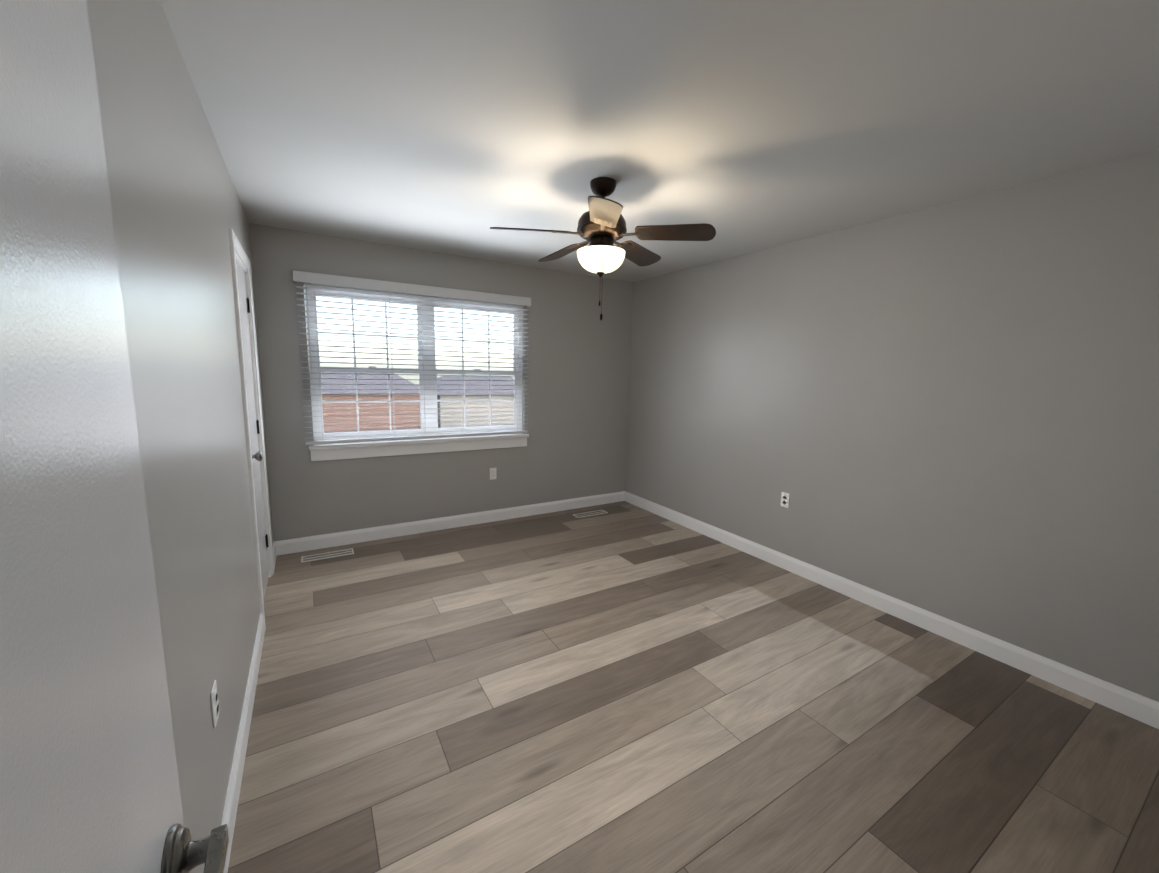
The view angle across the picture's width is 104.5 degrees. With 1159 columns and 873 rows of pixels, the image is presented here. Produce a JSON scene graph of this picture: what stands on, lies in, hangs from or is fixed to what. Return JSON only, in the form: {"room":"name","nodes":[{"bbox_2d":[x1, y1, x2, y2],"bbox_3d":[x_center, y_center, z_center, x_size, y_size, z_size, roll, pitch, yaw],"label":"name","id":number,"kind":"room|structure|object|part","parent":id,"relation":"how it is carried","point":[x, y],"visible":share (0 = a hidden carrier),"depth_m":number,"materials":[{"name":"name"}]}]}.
{"room":"empty bedroom","nodes":[
{"label":"empty bedroom","id":0,"kind":"room"},
{"bbox_2d":[87,0,273,872],"bbox_3d":[-0.955,0.102,0.912,0.120,2.502,5.795,-4,10,-31],"label":"wall","id":1,"kind":"structure","parent":0,"point":[165,166],"depth_m":1.24,"materials":[{"name":"grey paint"}]},
{"bbox_2d":[0,0,183,872],"bbox_3d":[-0.310,0.422,0.214,0.035,2.075,0.755,-4,10,-31],"label":"door","id":2,"kind":"structure","parent":1,"relation":"in","point":[89,781],"depth_m":0.35,"materials":[{"name":"white paint"}]},
{"bbox_2d":[161,824,228,872],"bbox_3d":[-0.461,0.480,0.482,0.128,0.072,0.178,-4,10,-31],"label":"door handle","id":3,"kind":"object","parent":2,"relation":"attached to","point":[183,852],"depth_m":0.50,"materials":[{"name":"grey metal"}]},
{"bbox_2d":[210,680,219,727],"bbox_3d":[-1.109,0.814,1.369,0.009,0.115,0.070,-4,10,-31],"label":"electrical outlet","id":4,"kind":"object","parent":1,"relation":"attached to","point":[214,703],"visible":1,"depth_m":1.35,"materials":[{"name":"white plastic"}]},
{"bbox_2d":[221,613,264,872],"bbox_3d":[-1.014,1.257,1.261,0.014,0.115,3.035,-4,10,-31],"label":"baseboard","id":5,"kind":"structure","parent":1,"relation":"attached to","point":[231,802],"depth_m":1.70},
{"bbox_2d":[228,228,273,629],"bbox_3d":[-2.052,0.010,2.734,0.120,2.110,0.735,-4,10,-31],"label":"door frame","id":6,"kind":"structure","parent":1,"relation":"attached to","point":[240,262],"depth_m":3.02,"materials":[{"name":"white wood"}]},
{"bbox_2d":[236,260,268,600],"bbox_3d":[-2.027,0.013,2.750,0.035,2.077,0.693,-4,10,-31],"label":"closet door","id":7,"kind":"structure","parent":1,"relation":"in","point":[251,410],"depth_m":2.84,"materials":[{"name":"white wood"}]},
{"bbox_2d":[252,451,262,460],"bbox_3d":[-1.838,0.114,2.545,0.067,0.064,0.064,-4,10,-31],"label":"door knob","id":8,"kind":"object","parent":7,"relation":"attached to","point":[257,456],"depth_m":2.54,"materials":[{"name":"grey metal"}]},
{"bbox_2d":[246,298,268,547],"bbox_3d":[-2.179,-0.061,3.044,0.012,1.707,0.034,-4,10,-31],"label":"closet door hinges","id":9,"kind":"object","parent":1,"relation":"attached to","point":[257,421],"visible":0.98,"depth_m":3.04,"materials":[{"name":"grey metal"}]},
{"bbox_2d":[273,542,276,569],"bbox_3d":[-2.330,0.912,3.424,0.014,0.115,0.345,-4,10,-31],"label":"baseboard","id":10,"kind":"structure","parent":1,"relation":"attached to","point":[274,552],"depth_m":3.45,"materials":[{"name":"white wood"}]},
{"bbox_2d":[249,223,632,540],"bbox_3d":[-0.997,-0.389,4.302,3.579,2.502,0.120,-4,10,-31],"label":"wall","id":11,"kind":"structure","parent":0,"point":[576,397],"depth_m":4.16,"materials":[{"name":"grey paint"}]},
{"bbox_2d":[304,284,522,444],"bbox_3d":[-1.375,-0.610,4.061,1.836,1.259,0.070,-4,10,-31],"label":"window","id":12,"kind":"structure","parent":11,"relation":"in","point":[426,424],"depth_m":3.99,"materials":[{"name":"white plastic"}]},
{"bbox_2d":[292,270,530,444],"bbox_3d":[-1.325,-0.635,3.934,1.937,1.310,0.094,-4,10,-31],"label":"window blind","id":13,"kind":"object","parent":12,"relation":"attached to","point":[324,279],"visible":0.92,"depth_m":3.81,"materials":[{"name":"white plastic"}]},
{"bbox_2d":[309,433,528,460],"bbox_3d":[-1.351,0.086,4.092,1.910,0.127,0.090,-4,10,-31],"label":"window sill","id":14,"kind":"structure","parent":11,"relation":"attached to","point":[324,452],"depth_m":3.98,"materials":[{"name":"white wood"}]},
{"bbox_2d":[274,491,624,555],"bbox_3d":[-0.939,0.798,4.447,3.459,0.115,0.014,-4,10,-31],"label":"baseboard","id":15,"kind":"structure","parent":11,"relation":"attached to","point":[295,545],"depth_m":4.19,"materials":[{"name":"white wood"}]},
{"bbox_2d":[490,468,495,479],"bbox_3d":[-0.853,0.368,4.434,0.070,0.115,0.009,-4,10,-31],"label":"electrical outlet","id":16,"kind":"object","parent":11,"relation":"attached to","point":[492,473],"visible":1,"depth_m":4.43,"materials":[{"name":"white plastic"}]},
{"bbox_2d":[160,0,1158,281],"bbox_3d":[0.611,-1.355,1.633,4.299,0.250,6.635,-4,10,-31],"label":"ceiling","id":17,"kind":"structure","parent":0,"point":[464,126],"depth_m":1.71,"materials":[{"name":"white paint"}]},
{"bbox_2d":[490,177,715,320],"bbox_3d":[0.089,-0.992,2.462,1.138,0.730,1.112,-4,10,-31],"label":"fan","id":18,"kind":"object","parent":17,"relation":"hanging from","point":[601,229],"visible":1,"depth_m":2.34,"materials":[{"name":"brown wood"}]},
{"bbox_3d":[0.116,-0.947,2.443,0.260,0.108,0.260,-4,10,-31],"label":"lamp shade","id":19,"kind":"part","parent":18,"relation":"part of","materials":[{"name":"white glass"}]},
{"bbox_3d":[0.115,-0.823,2.391,0.078,0.417,0.131,-4,10,-31],"label":"chain","id":20,"kind":"part","parent":18,"relation":"part of","materials":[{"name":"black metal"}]},
{"bbox_2d":[227,501,1158,872],"bbox_3d":[0.547,1.294,2.015,3.699,0.100,6.035,-4,10,-31],"label":"floor","id":21,"kind":"structure","parent":0,"point":[623,687],"depth_m":1.93,"materials":[{"name":"laminate"}]},
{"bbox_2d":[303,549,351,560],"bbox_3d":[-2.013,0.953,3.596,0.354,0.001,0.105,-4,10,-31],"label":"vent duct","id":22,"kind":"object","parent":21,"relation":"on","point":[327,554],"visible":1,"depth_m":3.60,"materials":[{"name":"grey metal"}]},
{"bbox_2d":[301,548,353,562],"bbox_3d":[-2.013,0.950,3.596,0.366,0.007,0.116,-4,10,-31],"label":"floor vent","id":23,"kind":"object","parent":21,"relation":"in","point":[321,556],"visible":1,"depth_m":3.59,"materials":[{"name":"beige metal"}]},
{"bbox_2d":[572,510,607,517],"bbox_3d":[0.117,0.827,4.807,0.381,0.006,0.116,-4,10,-31],"label":"floor vent","id":24,"kind":"object","parent":21,"relation":"in","point":[602,511],"visible":1,"depth_m":4.80,"materials":[{"name":"beige metal"}]},
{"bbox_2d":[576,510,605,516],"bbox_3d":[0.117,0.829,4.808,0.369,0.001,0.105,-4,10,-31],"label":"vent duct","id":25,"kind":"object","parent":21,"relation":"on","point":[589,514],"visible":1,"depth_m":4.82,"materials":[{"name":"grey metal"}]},
{"bbox_2d":[625,149,1158,701],"bbox_3d":[1.712,-0.193,3.403,0.120,2.502,4.485,-4,10,-31],"label":"wall","id":26,"kind":"structure","parent":0,"point":[949,411],"depth_m":2.58,"materials":[{"name":"grey paint"}]},
{"bbox_2d":[780,492,789,507],"bbox_3d":[1.609,0.497,3.520,0.009,0.115,0.070,-4,10,-31],"label":"electrical outlet","id":27,"kind":"object","parent":26,"relation":"attached to","point":[784,499],"visible":1,"depth_m":3.52,"materials":[{"name":"white plastic"}]},
{"bbox_2d":[624,491,1158,728],"bbox_3d":[1.626,0.991,3.539,0.014,0.115,4.245,-4,10,-31],"label":"baseboard","id":28,"kind":"structure","parent":26,"relation":"attached to","point":[1138,707],"depth_m":2.63,"materials":[{"name":"white wood"}]},
{"bbox_3d":[-32.080,-3.839,53.408,120.000,0.200,115.205,-4,10,-31],"label":"ground","id":29,"kind":"structure","parent":0,"visible":0},
{"bbox_2d":[311,393,420,440],"bbox_3d":[-16.861,-1.747,30.635,10.500,2.900,10.000,-4,10,-31],"label":"building","id":30,"kind":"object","parent":29,"relation":"on","point":[369,415],"depth_m":27.30,"materials":[{"name":"brick"}]},
{"bbox_2d":[309,372,419,393],"bbox_3d":[-16.811,-3.825,30.335,11.100,1.300,10.600,-4,10,-31],"label":"building roof","id":31,"kind":"structure","parent":30,"relation":"on","point":[344,381],"depth_m":28.56,"materials":[{"name":"grey"}]},
{"bbox_2d":[437,395,513,427],"bbox_3d":[-8.771,-2.602,38.966,9.000,2.600,10.000,-4,10,-31],"label":"building","id":32,"kind":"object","parent":29,"relation":"on","point":[471,408],"depth_m":33.70,"materials":[{"name":"white"}]},
{"bbox_2d":[418,376,513,394],"bbox_3d":[-8.724,-4.532,38.687,9.600,1.300,10.600,-4,10,-31],"label":"building roof","id":33,"kind":"structure","parent":32,"relation":"on","point":[472,384],"depth_m":35.72,"materials":[{"name":"grey"}]}
]}

